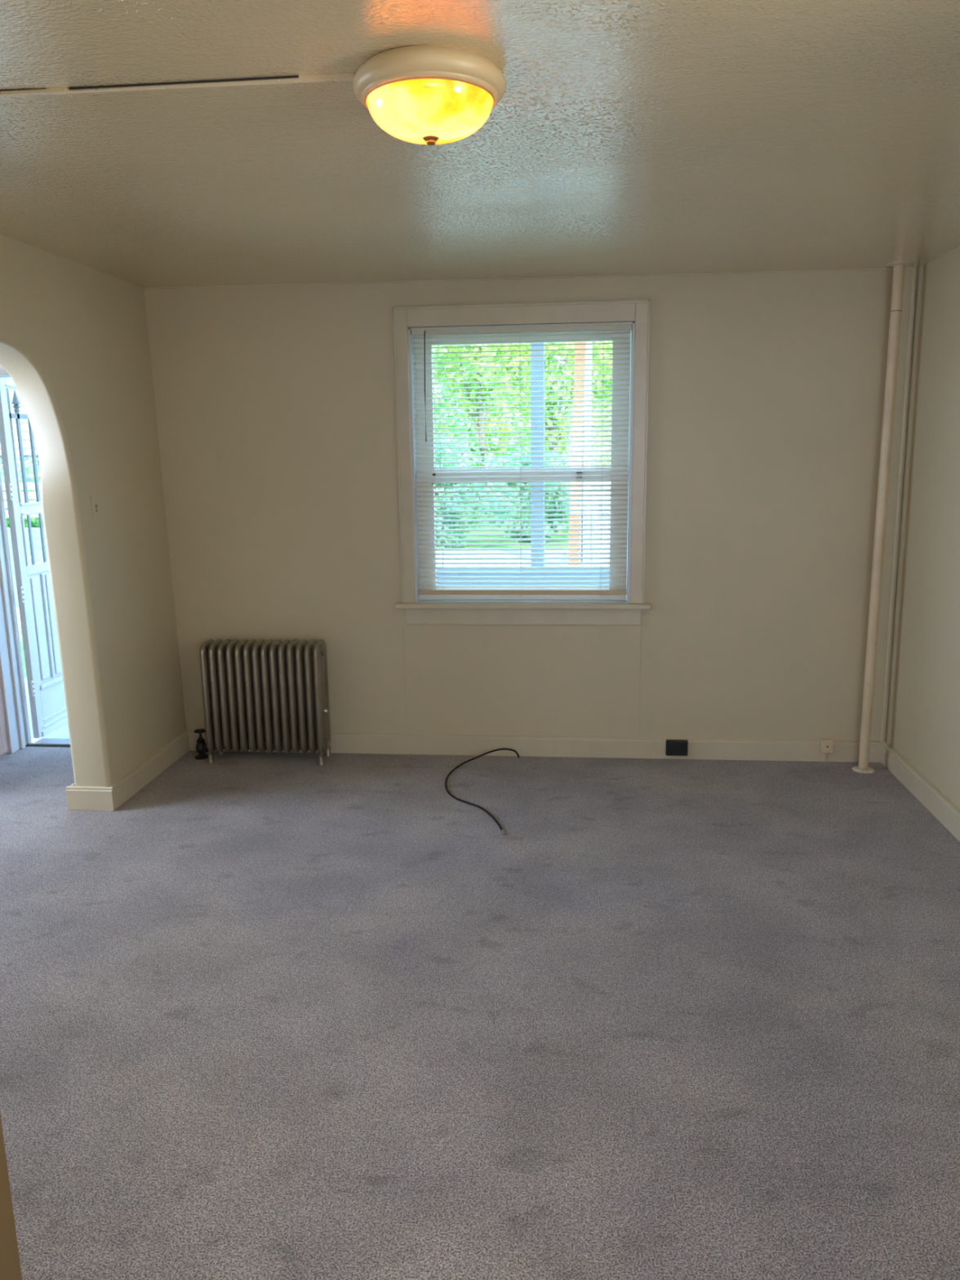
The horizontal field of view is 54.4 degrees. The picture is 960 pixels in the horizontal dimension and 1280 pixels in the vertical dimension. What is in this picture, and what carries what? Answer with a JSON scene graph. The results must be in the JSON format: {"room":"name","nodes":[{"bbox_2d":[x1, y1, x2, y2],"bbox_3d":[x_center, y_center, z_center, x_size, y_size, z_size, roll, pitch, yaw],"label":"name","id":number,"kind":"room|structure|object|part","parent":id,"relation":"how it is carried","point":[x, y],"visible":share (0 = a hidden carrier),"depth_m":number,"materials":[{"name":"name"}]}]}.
{"room":"empty living room","nodes":[
{"label":"empty living room","id":0,"kind":"room"},
{"bbox_2d":[0,234,186,786],"bbox_3d":[-1.939,-0.180,2.917,0.220,2.460,4.199,0,12,5],"label":"wall","id":1,"kind":"structure","parent":0,"point":[74,346],"depth_m":4.26,"materials":[{"name":"paint"}]},
{"bbox_2d":[65,786,115,811],"bbox_3d":[-1.799,0.732,4.310,0.223,0.112,0.018,0,12,5],"label":"baseboard","id":2,"kind":"structure","parent":1,"relation":"attached to","point":[77,797],"depth_m":4.30,"materials":[{"name":"beige wood"}]},
{"bbox_2d":[90,494,101,521],"bbox_3d":[-1.723,-0.593,4.197,0.013,0.114,0.070,0,12,5],"label":"light switch","id":3,"kind":"object","parent":1,"relation":"attached to","point":[95,501],"visible":1,"depth_m":4.19,"materials":[{"name":"paint"}]},
{"bbox_2d":[110,730,189,809],"bbox_3d":[-1.655,0.642,4.739,0.018,0.112,0.882,0,12,5],"label":"baseboard","id":4,"kind":"structure","parent":1,"relation":"attached to","point":[145,772],"depth_m":4.67,"materials":[{"name":"beige wood"}]},
{"bbox_2d":[0,746,959,1279],"bbox_3d":[-0.629,1.394,1.393,7.300,0.050,7.640,0,12,5],"label":"floor","id":5,"kind":"structure","parent":0,"point":[265,1015],"depth_m":2.69,"materials":[{"name":"grey carpet"}]},
{"bbox_2d":[193,639,331,765],"bbox_3d":[-1.168,0.322,4.945,0.757,0.647,0.193,0,12,5],"label":"radiator","id":6,"kind":"object","parent":5,"relation":"on","point":[271,695],"visible":1,"depth_m":4.86,"materials":[{"name":"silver metal"}]},
{"bbox_2d":[322,707,328,713],"bbox_3d":[-0.809,0.369,4.871,0.028,0.032,0.032,0,12,5],"label":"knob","id":7,"kind":"object","parent":6,"relation":"attached to","point":[325,710],"depth_m":4.86,"materials":[{"name":"silver metal"}]},
{"bbox_2d":[444,748,519,835],"bbox_3d":[-0.011,0.701,4.473,0.351,0.062,1.018,0,12,5],"label":"coaxial cable","id":8,"kind":"object","parent":5,"relation":"on","point":[503,833],"visible":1,"depth_m":4.53,"materials":[{"name":"black rubber"}]},
{"bbox_2d":[852,261,913,773],"bbox_3d":[1.919,-0.527,4.475,0.114,2.412,0.116,0,12,5],"label":"riser pipe","id":9,"kind":"object","parent":5,"relation":"on","point":[899,266],"visible":1,"depth_m":4.44,"materials":[{"name":"metal"}]},
{"bbox_2d":[0,0,959,288],"bbox_3d":[0.004,-1.337,2.503,3.840,0.022,4.179,0,12,5],"label":"ceiling","id":10,"kind":"structure","parent":0,"point":[623,137],"depth_m":2.51,"materials":[{"name":"beige paint"}]},
{"bbox_2d":[0,73,355,99],"bbox_3d":[-1.093,-1.250,2.142,1.645,0.022,0.038,0,12,5],"label":"cable raceway","id":11,"kind":"object","parent":10,"relation":"attached to","point":[340,78],"depth_m":2.09,"materials":[{"name":"beige paint"}]},
{"bbox_2d":[352,44,506,146],"bbox_3d":[-0.110,-1.175,2.071,0.336,0.146,0.336,0,12,5],"label":"ceiling light","id":12,"kind":"object","parent":10,"relation":"attached to","point":[429,95],"visible":1,"depth_m":1.97,"materials":[{"name":"yellow glass"}]},
{"bbox_2d":[143,267,918,741],"bbox_3d":[0.136,-0.602,4.840,4.250,2.460,0.152,0,12,5],"label":"wall","id":13,"kind":"structure","parent":0,"point":[275,406],"depth_m":4.75,"materials":[{"name":"paint"}]},
{"bbox_2d":[392,299,651,625],"bbox_3d":[0.214,-0.868,4.748,1.316,1.584,0.210,0,12,5],"label":"window","id":14,"kind":"structure","parent":13,"relation":"in","point":[420,609],"depth_m":4.72,"materials":[{"name":"paint"}]},
{"bbox_2d":[411,324,631,596],"bbox_3d":[0.207,-0.880,4.716,1.080,1.339,0.047,0,12,5],"label":"window blind","id":15,"kind":"object","parent":14,"relation":"attached to","point":[616,326],"visible":1,"depth_m":4.72,"materials":[{"name":"beige plastic"}]},
{"bbox_3d":[-0.196,-0.873,4.761,0.010,1.318,0.031,0,12,5],"label":"ladder cord","id":16,"kind":"part","parent":15,"relation":"part of","materials":[{"name":"white fabric"}]},
{"bbox_3d":[0.208,-0.871,4.723,0.010,1.318,0.031,0,12,5],"label":"ladder cord","id":17,"kind":"part","parent":15,"relation":"part of","materials":[{"name":"white fabric"}]},
{"bbox_3d":[0.216,-0.249,4.851,1.080,0.026,0.024,0,12,5],"label":"rail","id":18,"kind":"part","parent":15,"relation":"part of","materials":[{"name":"beige plastic"}]},
{"bbox_3d":[0.614,-0.868,4.684,0.010,1.318,0.031,0,12,5],"label":"ladder cord","id":19,"kind":"part","parent":15,"relation":"part of","materials":[{"name":"white fabric"}]},
{"bbox_3d":[0.211,-1.196,4.743,1.082,0.728,0.032,0,12,5],"label":"sash","id":20,"kind":"part","parent":14,"relation":"part of","materials":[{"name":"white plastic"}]},
{"bbox_3d":[0.217,-0.535,4.841,1.082,0.658,0.032,0,12,5],"label":"sash","id":21,"kind":"part","parent":14,"relation":"part of","materials":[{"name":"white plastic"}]},
{"bbox_3d":[0.219,-0.182,4.842,1.316,0.024,0.120,0,12,5],"label":"sill","id":22,"kind":"part","parent":14,"relation":"part of","materials":[{"name":"paint"}]},
{"bbox_2d":[144,267,912,288],"bbox_3d":[0.173,-1.752,4.522,3.730,0.031,0.014,0,12,5],"label":"trim","id":23,"kind":"structure","parent":13,"relation":"attached to","point":[891,268],"depth_m":4.51,"materials":[{"name":"paint"}]},
{"bbox_2d":[186,730,883,762],"bbox_3d":[0.235,0.566,4.985,3.723,0.112,0.018,0,12,5],"label":"baseboard","id":24,"kind":"structure","parent":13,"relation":"attached to","point":[709,748],"depth_m":4.95,"materials":[{"name":"beige wood"}]},
{"bbox_2d":[666,739,688,755],"bbox_3d":[1.031,0.564,4.889,0.112,0.084,0.028,0,12,5],"label":"outlet box","id":25,"kind":"object","parent":13,"relation":"attached to","point":[673,747],"visible":1,"depth_m":4.88,"materials":[{"name":"black plastic"}]},
{"bbox_2d":[820,739,833,761],"bbox_3d":[1.789,0.572,4.818,0.061,0.120,0.023,0,12,5],"label":"phone jack","id":26,"kind":"object","parent":13,"relation":"attached to","point":[826,745],"visible":1,"depth_m":4.80,"materials":[{"name":"paint"}]},
{"bbox_2d":[880,267,917,742],"bbox_3d":[2.046,-0.604,4.573,0.038,2.300,0.022,0,12,5],"label":"pipe","id":27,"kind":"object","parent":13,"relation":"attached to","point":[914,271],"depth_m":4.55,"materials":[{"name":"metal"}]},
{"bbox_2d":[885,246,959,809],"bbox_3d":[1.797,0.180,0.905,0.190,2.460,7.629,0,12,5],"label":"wall","id":28,"kind":"structure","parent":0,"point":[923,726],"depth_m":4.19,"materials":[{"name":"paint"}]},
{"bbox_2d":[881,741,959,841],"bbox_3d":[1.884,0.992,2.791,0.018,0.112,4.159,0,12,5],"label":"baseboard","id":29,"kind":"structure","parent":28,"relation":"attached to","point":[948,814],"depth_m":4.25,"materials":[{"name":"beige wood"}]},
{"bbox_3d":[-2.863,-0.602,5.042,2.140,2.460,0.140,0,12,5],"label":"wall","id":30,"kind":"structure","parent":0,"visible":0},
{"bbox_2d":[0,364,70,753],"bbox_3d":[-2.271,-0.431,5.028,0.855,2.135,0.245,0,12,5],"label":"door frame","id":31,"kind":"structure","parent":30,"relation":"in","point":[11,673],"depth_m":5.13,"materials":[{"name":"white paint"}]},
{"bbox_2d":[0,676,8,755],"bbox_3d":[-2.660,-0.293,4.617,0.040,1.980,0.785,0,12,5],"label":"entry door","id":32,"kind":"structure","parent":31,"relation":"attached to","point":[4,747],"depth_m":5.09,"materials":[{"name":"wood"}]},
{"bbox_3d":[-2.252,-0.387,5.010,0.715,2.035,0.195,0,12,5],"label":"frame","id":33,"kind":"part","parent":31,"relation":"part of","materials":[{"name":"white paint"}]},
{"bbox_2d":[0,377,67,737],"bbox_3d":[-2.493,-0.491,5.496,0.063,1.990,0.806,0,12,5],"label":"storm door","id":34,"kind":"structure","parent":31,"relation":"attached to","point":[33,580],"depth_m":5.25,"materials":[{"name":"white paint"}]},
{"bbox_3d":[-2.507,-0.098,5.574,0.013,0.670,0.638,0,12,5],"label":"panel","id":35,"kind":"part","parent":34,"relation":"part of","materials":[{"name":"white paint"}]},
{"bbox_3d":[-2.490,-0.122,5.614,0.014,0.610,0.724,0,12,5],"label":"panel moulding","id":36,"kind":"part","parent":34,"relation":"part of","materials":[{"name":"white paint"}]},
{"bbox_3d":[-2.473,0.336,5.681,0.012,0.295,0.738,0,12,5],"label":"kick rail","id":37,"kind":"part","parent":34,"relation":"part of","materials":[{"name":"white paint"}]},
{"bbox_3d":[-0.191,0.260,0.646,3.820,2.460,0.120,0,12,5],"label":"wall","id":38,"kind":"structure","parent":0,"visible":0},
{"bbox_2d":[0,1114,22,1279],"bbox_3d":[-0.414,0.410,0.698,0.020,2.150,0.160,0,12,5],"label":"trim","id":39,"kind":"structure","parent":38,"relation":"attached to","point":[10,1264],"depth_m":0.78,"materials":[{"name":"beige wood"}]},
{"label":"outside","id":40,"kind":"structure","parent":0,"visible":0},
{"bbox_2d":[23,677,69,738],"bbox_3d":[-1.282,0.546,6.111,9.500,0.140,1.740,0,12,5],"label":"floor","id":41,"kind":"structure","parent":40,"point":[62,732],"depth_m":5.78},
{"bbox_2d":[435,564,609,585],"bbox_3d":[0.458,-0.043,6.418,6.100,0.925,0.160,0,12,5],"label":"wall","id":42,"kind":"structure","parent":41,"relation":"on","point":[437,570],"depth_m":6.30,"materials":[{"name":"paint"}]},
{"bbox_2d":[530,342,544,566],"bbox_3d":[0.379,-1.377,6.154,0.128,1.795,0.125,0,12,5],"label":"porch post","id":43,"kind":"object","parent":42,"relation":"on","point":[532,348],"visible":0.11,"depth_m":6.12,"materials":[{"name":"paint"}]},
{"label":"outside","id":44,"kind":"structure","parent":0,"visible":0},
{"bbox_2d":[17,482,591,677],"bbox_3d":[4.473,-7.255,46.736,120.000,0.200,85.100,0,12,5],"label":"ground","id":45,"kind":"structure","parent":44,"point":[502,483],"depth_m":22.61,"materials":[{"name":"green plant"}]},
{"bbox_2d":[0,389,39,482],"bbox_3d":[-12.894,-6.024,24.148,10.500,6.900,7.500,0,12,5],"label":"sky","id":46,"kind":"structure","parent":45,"relation":"on","point":[24,422],"depth_m":21.54,"materials":[{"name":"grey"}]},
{"bbox_2d":[0,455,43,528],"bbox_3d":[-8.482,-2.276,17.393,6.889,2.310,1.611,0,12,5],"label":"bush","id":47,"kind":"object","parent":45,"relation":"on","point":[34,522],"visible":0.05,"depth_m":16.97,"materials":[{"name":"green plant"}]},
{"bbox_2d":[6,527,47,607],"bbox_3d":[-7.263,-1.078,13.909,5.900,1.160,0.200,0,12,5],"label":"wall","id":48,"kind":"structure","parent":45,"relation":"on","point":[36,535],"depth_m":13.69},
{"bbox_2d":[433,349,444,435],"bbox_3d":[-3.404,-8.800,31.392,5.124,9.229,3.250,0,12,5],"label":"leafy tree","id":49,"kind":"object","parent":45,"relation":"on","point":[437,410],"visible":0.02,"depth_m":31.04,"materials":[{"name":"green plant"}]},
{"bbox_2d":[432,345,475,469],"bbox_3d":[-2.898,-6.530,24.383,5.118,7.581,3.385,3,12,17],"label":"leafy tree","id":50,"kind":"object","parent":45,"relation":"on","point":[433,349],"visible":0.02,"depth_m":24.75,"materials":[{"name":"green plant"}]},
{"bbox_2d":[434,434,519,548],"bbox_3d":[-0.840,-3.299,21.041,3.583,2.661,1.497,0,12,5],"label":"bush","id":51,"kind":"object","parent":45,"relation":"on","point":[437,435],"visible":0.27,"depth_m":20.93,"materials":[{"name":"green plant"}]},
{"bbox_2d":[432,344,530,509],"bbox_3d":[-0.644,-9.894,34.003,6.903,10.553,3.431,0,12,5],"label":"leafy tree","id":52,"kind":"object","parent":45,"relation":"on","point":[440,360],"visible":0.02,"depth_m":34.17,"materials":[{"name":"green plant"}]},
{"bbox_2d":[432,342,560,522],"bbox_3d":[0.153,-7.669,28.137,4.821,8.222,3.120,0,12,5],"label":"leafy tree","id":53,"kind":"object","parent":45,"relation":"on","point":[479,348],"visible":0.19,"depth_m":28.24,"materials":[{"name":"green plant"}]},
{"bbox_2d":[479,448,591,542],"bbox_3d":[1.429,-3.425,22.409,3.024,2.278,1.474,0,12,5],"label":"bush","id":54,"kind":"object","parent":45,"relation":"on","point":[548,453],"visible":0.26,"depth_m":22.20,"materials":[{"name":"green plant"}]},
{"bbox_2d":[472,341,612,533],"bbox_3d":[1.982,-5.986,24.128,4.476,6.654,2.338,0,12,5],"label":"leafy tree","id":55,"kind":"object","parent":45,"relation":"on","point":[593,346],"visible":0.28,"depth_m":23.84,"materials":[{"name":"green plant"}]},
{"bbox_2d":[568,342,591,564],"bbox_3d":[1.681,-3.934,15.693,0.380,5.800,0.500,0,12,5],"label":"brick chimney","id":56,"kind":"object","parent":45,"relation":"on","point":[582,346],"visible":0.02,"depth_m":15.64,"materials":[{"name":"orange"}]},
{"bbox_2d":[563,342,611,504],"bbox_3d":[4.714,-9.565,33.366,3.863,9.935,2.431,-2,12,-6],"label":"leafy tree","id":57,"kind":"object","parent":45,"relation":"on","point":[568,413],"visible":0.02,"depth_m":33.71,"materials":[{"name":"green plant"}]},
{"bbox_2d":[591,341,612,444],"bbox_3d":[4.915,-7.509,27.758,3.574,7.935,2.264,0,12,5],"label":"leafy tree","id":58,"kind":"object","parent":45,"relation":"on","point":[607,350],"visible":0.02,"depth_m":27.80,"materials":[{"name":"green plant"}]},
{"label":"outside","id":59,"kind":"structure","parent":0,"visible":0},
{"bbox_2d":[16,607,21,627],"bbox_3d":[1.167,-0.281,12.289,120.000,0.020,1.500,0,12,5],"label":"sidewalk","id":60,"kind":"structure","parent":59,"point":[17,608],"depth_m":12.85,"materials":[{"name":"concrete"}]},
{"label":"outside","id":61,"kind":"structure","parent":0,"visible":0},
{"bbox_2d":[435,550,591,565],"bbox_3d":[1.621,-1.251,17.020,120.000,0.015,7.000,0,12,5],"label":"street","id":62,"kind":"structure","parent":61,"point":[499,551],"depth_m":19.41,"materials":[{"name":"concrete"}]},
{"bbox_2d":[1,482,42,517],"bbox_3d":[-7.975,-1.608,14.852,6.300,1.840,0.120,0,12,5],"label":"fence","id":63,"kind":"object","parent":62,"relation":"on","point":[30,486],"visible":0.02,"depth_m":14.57,"materials":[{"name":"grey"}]},
{"bbox_2d":[591,481,610,564],"bbox_3d":[2.642,-2.152,17.351,1.240,1.620,1.400,0,12,5],"label":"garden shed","id":64,"kind":"object","parent":62,"relation":"on","point":[592,482],"visible":0.19,"depth_m":16.79,"materials":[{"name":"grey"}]}
]}

